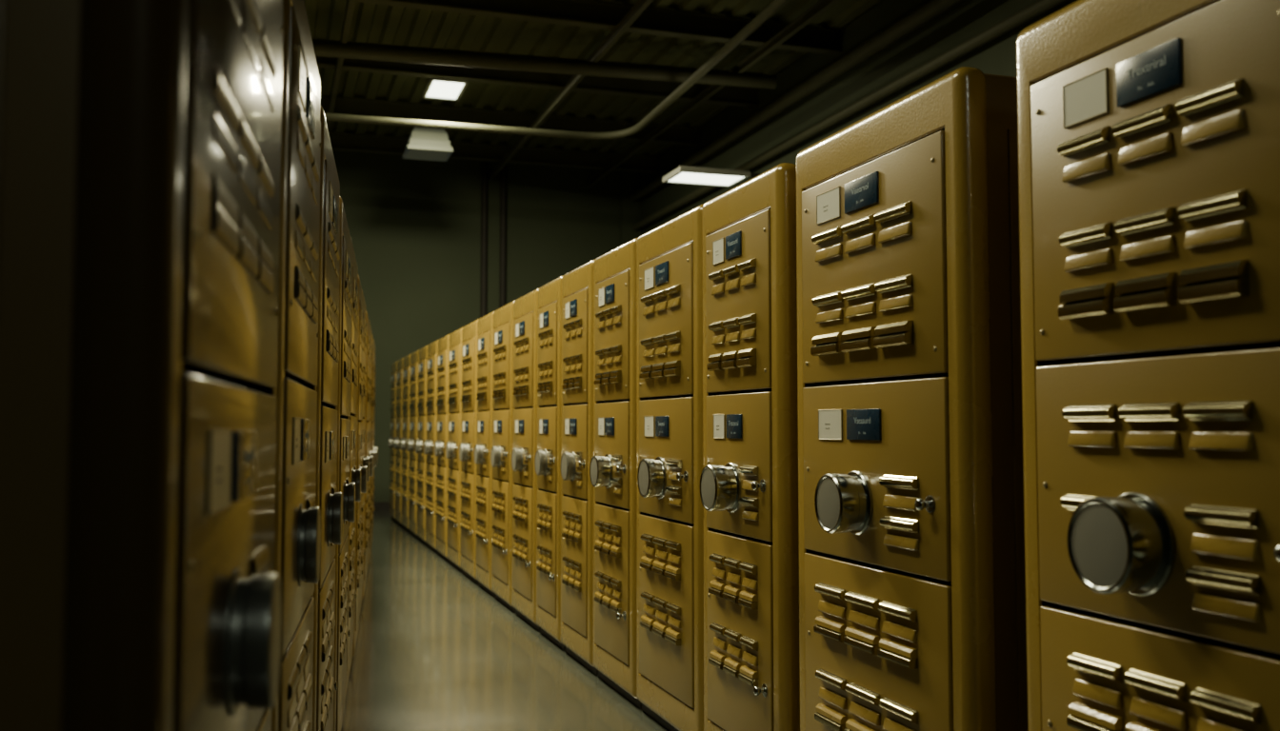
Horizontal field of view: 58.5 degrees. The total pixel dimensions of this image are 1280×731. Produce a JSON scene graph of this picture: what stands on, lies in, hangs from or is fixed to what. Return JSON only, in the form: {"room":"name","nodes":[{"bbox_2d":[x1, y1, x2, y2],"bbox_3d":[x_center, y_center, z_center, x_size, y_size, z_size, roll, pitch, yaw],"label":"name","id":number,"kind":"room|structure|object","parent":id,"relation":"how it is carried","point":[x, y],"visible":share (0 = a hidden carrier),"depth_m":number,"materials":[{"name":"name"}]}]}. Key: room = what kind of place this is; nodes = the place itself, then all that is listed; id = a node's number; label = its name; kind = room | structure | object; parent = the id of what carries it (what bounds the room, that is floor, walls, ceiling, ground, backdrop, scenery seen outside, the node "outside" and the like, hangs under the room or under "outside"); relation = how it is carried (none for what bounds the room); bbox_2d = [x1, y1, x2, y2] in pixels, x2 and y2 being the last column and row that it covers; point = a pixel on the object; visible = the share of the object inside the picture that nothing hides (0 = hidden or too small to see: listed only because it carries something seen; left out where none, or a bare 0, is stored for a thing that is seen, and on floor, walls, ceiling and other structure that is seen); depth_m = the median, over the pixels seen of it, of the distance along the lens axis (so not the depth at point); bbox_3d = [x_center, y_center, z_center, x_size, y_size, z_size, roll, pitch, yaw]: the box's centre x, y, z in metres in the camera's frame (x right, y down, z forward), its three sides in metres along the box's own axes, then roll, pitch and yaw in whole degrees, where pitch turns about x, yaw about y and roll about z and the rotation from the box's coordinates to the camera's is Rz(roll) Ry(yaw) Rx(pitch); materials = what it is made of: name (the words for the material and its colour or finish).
{"room":"vault room","nodes":[
{"label":"vault room","id":0,"kind":"room"},
{"bbox_2d":[332,150,619,502],"bbox_3d":[-4.097,-0.504,16.170,8.900,5.100,0.200,1,-3,-18],"label":"wall","id":1,"kind":"structure","parent":0,"point":[414,226],"depth_m":16.54,"materials":[{"name":"green paint"}]},
{"bbox_2d":[373,501,389,511],"bbox_3d":[-4.064,1.977,15.933,8.500,0.120,0.020,1,-3,-18],"label":"baseboard","id":2,"kind":"structure","parent":1,"relation":"attached to","point":[379,507],"depth_m":16.06,"materials":[{"name":"black"}]},
{"bbox_2d":[480,161,488,318],"bbox_3d":[-2.275,-1.255,16.652,0.100,3.450,0.100,1,-3,-18],"label":"conduit","id":3,"kind":"object","parent":1,"relation":"attached to","point":[484,165],"visible":0.57,"depth_m":16.65,"materials":[{"name":"black metal"}]},
{"bbox_2d":[499,164,506,308],"bbox_3d":[-2.008,-1.250,16.738,0.100,3.450,0.100,1,-3,-18],"label":"conduit","id":4,"kind":"object","parent":1,"relation":"attached to","point":[503,172],"visible":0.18,"depth_m":16.74,"materials":[{"name":"black metal"}]},
{"bbox_2d":[620,171,640,246],"bbox_3d":[-0.146,-0.445,17.275,0.300,5.099,0.120,1,-3,-18],"label":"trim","id":5,"kind":"structure","parent":1,"relation":"attached to","point":[630,181],"depth_m":17.32,"materials":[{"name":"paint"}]},
{"bbox_2d":[340,511,669,730],"bbox_3d":[-1.073,1.593,6.671,8.900,0.100,19.900,1,-3,-18],"label":"floor","id":6,"kind":"structure","parent":0,"point":[435,650],"depth_m":5.71,"materials":[{"name":"grey concrete"}]},
{"bbox_2d":[0,0,283,730],"bbox_3d":[-0.763,0.256,1.317,0.672,2.000,0.936,1,-3,-12],"label":"tall cabinet","id":7,"kind":"object","parent":6,"relation":"on","point":[141,589],"visible":1,"depth_m":0.94,"materials":[{"name":"metal"}]},
{"bbox_2d":[271,0,320,730],"bbox_3d":[-0.974,0.277,2.264,0.661,2.060,0.936,1,-3,-12],"label":"tall cabinet","id":8,"kind":"object","parent":6,"relation":"on","point":[297,522],"visible":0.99,"depth_m":2.15,"materials":[{"name":"metal"}]},
{"bbox_2d":[312,104,342,730],"bbox_3d":[-1.175,0.352,3.210,0.661,2.010,0.936,1,-3,-12],"label":"tall cabinet","id":9,"kind":"object","parent":6,"relation":"on","point":[330,502],"visible":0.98,"depth_m":3.07,"materials":[{"name":"metal"}]},
{"bbox_2d":[333,197,355,730],"bbox_3d":[-1.375,0.423,4.157,0.661,1.970,0.936,1,-3,-12],"label":"tall cabinet","id":10,"kind":"object","parent":6,"relation":"on","point":[343,485],"visible":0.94,"depth_m":4.00,"materials":[{"name":"metal"}]},
{"bbox_2d":[345,237,360,695],"bbox_3d":[-1.584,0.458,5.104,0.661,2.000,0.936,1,-3,-12],"label":"tall cabinet","id":11,"kind":"object","parent":6,"relation":"on","point":[354,474],"visible":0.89,"depth_m":5.05,"materials":[{"name":"metal"}]},
{"bbox_2d":[352,274,367,658],"bbox_3d":[-1.784,0.529,6.050,0.661,1.960,0.936,1,-3,-12],"label":"tall cabinet","id":12,"kind":"object","parent":6,"relation":"on","point":[360,334],"visible":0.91,"depth_m":5.87,"materials":[{"name":"metal"}]},
{"bbox_2d":[359,290,369,616],"bbox_3d":[-1.995,0.559,6.997,0.661,2.000,0.936,1,-3,-12],"label":"tall cabinet","id":13,"kind":"object","parent":6,"relation":"on","point":[365,461],"visible":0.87,"depth_m":6.98,"materials":[{"name":"metal"}]},
{"bbox_2d":[362,312,373,599],"bbox_3d":[-2.195,0.625,7.944,0.661,1.970,0.936,1,-3,-12],"label":"tall cabinet","id":14,"kind":"object","parent":6,"relation":"on","point":[368,366],"visible":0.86,"depth_m":7.76,"materials":[{"name":"metal"}]},
{"bbox_2d":[366,320,374,573],"bbox_3d":[-2.404,0.660,8.890,0.661,2.000,0.936,1,-3,-12],"label":"tall cabinet","id":15,"kind":"object","parent":6,"relation":"on","point":[371,453],"visible":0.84,"depth_m":8.86,"materials":[{"name":"metal"}]},
{"bbox_2d":[368,334,376,563],"bbox_3d":[-2.606,0.725,9.837,0.661,1.970,0.936,1,-3,-12],"label":"tall cabinet","id":16,"kind":"object","parent":6,"relation":"on","point":[372,343],"visible":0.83,"depth_m":9.66,"materials":[{"name":"metal"}]},
{"bbox_2d":[371,340,378,546],"bbox_3d":[-2.813,0.761,10.784,0.661,2.000,0.936,1,-3,-12],"label":"tall cabinet","id":17,"kind":"object","parent":6,"relation":"on","point":[374,447],"visible":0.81,"depth_m":10.76,"materials":[{"name":"metal"}]},
{"bbox_2d":[387,361,397,522],"bbox_3d":[-2.843,0.958,14.487,0.668,2.000,0.716,1,-3,-18],"label":"tall cabinet","id":18,"kind":"object","parent":6,"relation":"on","point":[393,374],"visible":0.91,"depth_m":14.32,"materials":[{"name":"metal"}]},
{"bbox_2d":[393,358,403,527],"bbox_3d":[-2.622,0.922,13.801,0.668,2.000,0.716,1,-3,-18],"label":"tall cabinet","id":19,"kind":"object","parent":6,"relation":"on","point":[399,379],"visible":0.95,"depth_m":13.63,"materials":[{"name":"metal"}]},
{"bbox_2d":[400,354,411,533],"bbox_3d":[-2.401,0.885,13.116,0.668,2.000,0.716,1,-3,-18],"label":"tall cabinet","id":20,"kind":"object","parent":6,"relation":"on","point":[405,474],"visible":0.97,"depth_m":12.94,"materials":[{"name":"metal"}]},
{"bbox_2d":[407,350,419,539],"bbox_3d":[-2.179,0.849,12.431,0.668,2.000,0.716,1,-3,-18],"label":"tall cabinet","id":21,"kind":"object","parent":6,"relation":"on","point":[413,410],"visible":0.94,"depth_m":12.25,"materials":[{"name":"metal"}]},
{"bbox_2d":[415,345,428,546],"bbox_3d":[-1.958,0.812,11.745,0.668,2.000,0.716,1,-3,-18],"label":"tall cabinet","id":22,"kind":"object","parent":6,"relation":"on","point":[423,352],"visible":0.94,"depth_m":11.57,"materials":[{"name":"metal"}]},
{"bbox_2d":[424,340,438,554],"bbox_3d":[-1.736,0.776,11.060,0.668,2.000,0.716,1,-3,-18],"label":"tall cabinet","id":23,"kind":"object","parent":6,"relation":"on","point":[431,374],"visible":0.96,"depth_m":10.89,"materials":[{"name":"metal"}]},
{"bbox_2d":[434,334,450,563],"bbox_3d":[-1.515,0.739,10.375,0.668,2.000,0.716,1,-3,-18],"label":"tall cabinet","id":24,"kind":"object","parent":6,"relation":"on","point":[441,530],"visible":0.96,"depth_m":10.20,"materials":[{"name":"metal"}]},
{"bbox_2d":[445,327,463,573],"bbox_3d":[-1.294,0.703,9.690,0.668,2.000,0.716,1,-3,-18],"label":"tall cabinet","id":25,"kind":"object","parent":6,"relation":"on","point":[453,520],"visible":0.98,"depth_m":9.52,"materials":[{"name":"metal"}]},
{"bbox_2d":[459,319,479,585],"bbox_3d":[-1.072,0.666,9.004,0.668,2.000,0.716,1,-3,-18],"label":"tall cabinet","id":26,"kind":"object","parent":6,"relation":"on","point":[468,524],"visible":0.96,"depth_m":8.84,"materials":[{"name":"metal"}]},
{"bbox_2d":[474,311,495,598],"bbox_3d":[-0.863,0.632,8.357,0.668,2.000,0.635,1,-3,-18],"label":"tall cabinet","id":27,"kind":"object","parent":6,"relation":"on","point":[483,447],"visible":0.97,"depth_m":8.20,"materials":[{"name":"metal"}]},
{"bbox_2d":[490,300,515,613],"bbox_3d":[-0.658,0.598,7.721,0.668,2.000,0.695,1,-3,-18],"label":"tall cabinet","id":28,"kind":"object","parent":6,"relation":"on","point":[501,452],"visible":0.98,"depth_m":7.55,"materials":[{"name":"metal"}]},
{"bbox_2d":[511,288,539,632],"bbox_3d":[-0.443,0.562,7.055,0.668,2.000,0.695,1,-3,-18],"label":"tall cabinet","id":29,"kind":"object","parent":6,"relation":"on","point":[525,308],"visible":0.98,"depth_m":6.88,"materials":[{"name":"metal"}]},
{"bbox_2d":[534,276,565,651],"bbox_3d":[-0.245,0.529,6.442,0.668,2.000,0.585,1,-3,-18],"label":"tall cabinet","id":30,"kind":"object","parent":6,"relation":"on","point":[548,455],"visible":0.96,"depth_m":6.28,"materials":[{"name":"metal"}]},
{"bbox_2d":[560,260,598,676],"bbox_3d":[-0.057,0.499,5.863,0.668,2.000,0.625,1,-3,-18],"label":"tall cabinet","id":31,"kind":"object","parent":6,"relation":"on","point":[577,285],"visible":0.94,"depth_m":5.70,"materials":[{"name":"metal"}]},
{"bbox_2d":[589,238,641,709],"bbox_3d":[0.132,0.465,5.236,0.694,2.000,0.675,1,-3,-18],"label":"tall cabinet","id":32,"kind":"object","parent":6,"relation":"on","point":[612,467],"visible":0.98,"depth_m":5.06,"materials":[{"name":"metal"}]},
{"bbox_2d":[636,203,703,730],"bbox_3d":[0.356,0.428,4.543,0.694,2.000,0.775,1,-3,-18],"label":"tall cabinet","id":33,"kind":"object","parent":6,"relation":"on","point":[670,509],"visible":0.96,"depth_m":4.38,"materials":[{"name":"metal"}]},
{"bbox_2d":[700,162,799,730],"bbox_3d":[0.572,0.391,3.844,0.711,2.000,0.680,1,-3,-18],"label":"tall cabinet","id":34,"kind":"object","parent":6,"relation":"on","point":[749,479],"visible":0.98,"depth_m":3.64,"materials":[{"name":"metal"}]},
{"bbox_2d":[796,66,1028,730],"bbox_3d":[0.839,0.343,3.019,0.711,2.008,0.875,1,-3,-18],"label":"tall cabinet","id":35,"kind":"object","parent":6,"relation":"on","point":[912,616],"visible":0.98,"depth_m":2.72,"materials":[{"name":"metal"}]},
{"bbox_2d":[1016,0,1279,730],"bbox_3d":[1.149,0.286,2.060,0.711,2.020,0.785,1,-3,-18],"label":"tall cabinet","id":36,"kind":"object","parent":6,"relation":"on","point":[1149,130],"visible":1,"depth_m":1.98,"materials":[{"name":"metal"}]},
{"bbox_2d":[303,0,883,157],"bbox_3d":[-0.992,-3.588,6.973,9.070,0.080,19.900,1,-3,-18],"label":"ceiling","id":37,"kind":"structure","parent":0,"point":[370,23],"depth_m":11.98,"materials":[{"name":"black metal"}]},
{"bbox_2d":[401,127,453,161],"bbox_3d":[-2.647,-2.890,14.241,0.552,0.540,0.575,1,-3,-18],"label":"ceiling lamp","id":38,"kind":"object","parent":37,"relation":"hanging from","point":[423,143],"visible":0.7,"depth_m":14.04,"materials":[{"name":"grey"}]},
{"bbox_2d":[405,148,449,160],"bbox_3d":[-2.647,-2.634,14.227,0.480,0.026,0.500,1,-3,-18],"label":"diffuser","id":39,"kind":"object","parent":38,"relation":"attached to","point":[429,154],"depth_m":14.20,"materials":[{"name":"grey plastic"}]},
{"bbox_2d":[422,78,468,100],"bbox_3d":[-2.153,-3.142,12.625,0.400,0.210,0.720,1,-3,-18],"label":"ceiling lamp","id":40,"kind":"object","parent":37,"relation":"hanging from","point":[435,89],"visible":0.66,"depth_m":12.59,"materials":[{"name":"plastic"}]},
{"bbox_2d":[426,80,463,99],"bbox_3d":[-2.153,-3.060,12.620,0.340,0.026,0.660,1,-3,-18],"label":"diffuser","id":41,"kind":"object","parent":40,"relation":"attached to","point":[435,90],"depth_m":12.63,"materials":[{"name":"white plastic"}]},
{"bbox_2d":[329,131,659,173],"bbox_3d":[-3.790,-2.991,15.350,8.500,0.220,0.120,1,-3,-18],"label":"steel beam","id":42,"kind":"structure","parent":37,"relation":"attached to","point":[340,141],"depth_m":15.95,"materials":[{"name":"black metal"}]},
{"bbox_2d":[320,95,700,146],"bbox_3d":[-3.268,-3.078,13.734,8.500,0.220,0.120,1,-3,-18],"label":"steel beam","id":43,"kind":"structure","parent":37,"relation":"attached to","point":[675,134],"depth_m":14.19,"materials":[{"name":"black metal"}]},
{"bbox_2d":[315,56,759,108],"bbox_3d":[-2.685,-3.174,11.929,8.500,0.220,0.120,1,-3,-18],"label":"steel beam","id":44,"kind":"structure","parent":37,"relation":"attached to","point":[729,95],"depth_m":12.45,"materials":[{"name":"black metal"}]},
{"bbox_2d":[326,0,355,134],"bbox_3d":[-1.501,-3.292,6.793,0.050,0.090,19.500,1,-3,-18],"label":"joist","id":45,"kind":"object","parent":44,"relation":"attached to","point":[350,4],"visible":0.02,"depth_m":11.36,"materials":[{"name":"paint"}]},
{"bbox_2d":[324,0,789,139],"bbox_3d":[-1.161,-2.974,7.644,5.387,0.200,10.943,1,-3,-18],"label":"ceiling pipe","id":46,"kind":"object","parent":45,"relation":"hanging from","point":[774,6],"visible":0.84,"depth_m":12.51,"materials":[{"name":"metal"}]},
{"bbox_2d":[487,0,653,180],"bbox_3d":[0.783,-3.253,7.529,0.050,0.090,19.500,1,-3,-18],"label":"joist","id":47,"kind":"object","parent":44,"relation":"attached to","point":[635,11],"visible":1,"depth_m":12.07,"materials":[{"name":"paint"}]},
{"bbox_2d":[311,39,763,74],"bbox_3d":[-2.162,-3.118,11.279,7.121,0.050,0.050,1,-3,-13],"label":"ceiling pipe","id":48,"kind":"object","parent":47,"relation":"attached to","point":[311,39],"visible":0.19,"depth_m":11.48,"materials":[{"name":"metal"}]},
{"bbox_2d":[312,40,777,88],"bbox_3d":[-2.069,-2.974,10.986,7.121,0.140,0.140,1,-3,-13],"label":"ceiling beam","id":49,"kind":"structure","parent":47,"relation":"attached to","point":[321,48],"depth_m":11.18,"materials":[{"name":"metal"}]},
{"bbox_2d":[342,0,841,55],"bbox_3d":[-2.071,-3.275,10.028,8.500,0.220,0.120,1,-3,-18],"label":"steel beam","id":50,"kind":"structure","parent":37,"relation":"attached to","point":[586,13],"depth_m":10.66,"materials":[{"name":"black metal"}]},
{"bbox_2d":[662,165,760,187],"bbox_3d":[1.092,-1.881,11.291,1.660,0.210,0.520,1,-3,-18],"label":"ceiling lamp","id":51,"kind":"object","parent":37,"relation":"hanging from","point":[688,175],"visible":0.77,"depth_m":11.05,"materials":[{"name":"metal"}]},
{"bbox_2d":[669,172,742,185],"bbox_3d":[0.644,-1.837,11.144,0.660,0.026,0.460,1,-3,-18],"label":"diffuser","id":52,"kind":"object","parent":51,"relation":"attached to","point":[688,178],"depth_m":11.14,"materials":[{"name":"white plastic"}]},
{"bbox_2d":[640,0,1077,235],"bbox_3d":[3.067,-0.932,8.143,0.200,5.100,19.500,1,-3,-18],"label":"wall","id":53,"kind":"structure","parent":0,"point":[968,18],"depth_m":11.09,"materials":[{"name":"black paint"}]},
{"bbox_2d":[629,0,963,201],"bbox_3d":[2.876,-3.052,8.194,0.160,0.160,19.300,1,-3,-18],"label":"pipe","id":54,"kind":"object","parent":53,"relation":"attached to","point":[929,10],"visible":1,"depth_m":11.43,"materials":[{"name":"metal"}]},
{"bbox_2d":[633,0,1067,230],"bbox_3d":[2.896,-2.583,8.176,0.100,0.100,19.300,1,-3,-18],"label":"pipe","id":55,"kind":"object","parent":53,"relation":"attached to","point":[1038,8],"visible":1,"depth_m":10.13,"materials":[{"name":"metal"}]},
{"bbox_3d":[-1.273,-3.407,7.557,8.500,0.220,0.120,1,-3,-18],"label":"steel beam","id":56,"kind":"structure","parent":0,"visible":0},
{"bbox_2d":[586,0,839,187],"bbox_3d":[2.210,-3.228,7.989,0.050,0.090,19.500,1,-3,-18],"label":"joist","id":57,"kind":"object","parent":56,"relation":"attached to","point":[821,6],"visible":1,"depth_m":12.22,"materials":[{"name":"paint"}]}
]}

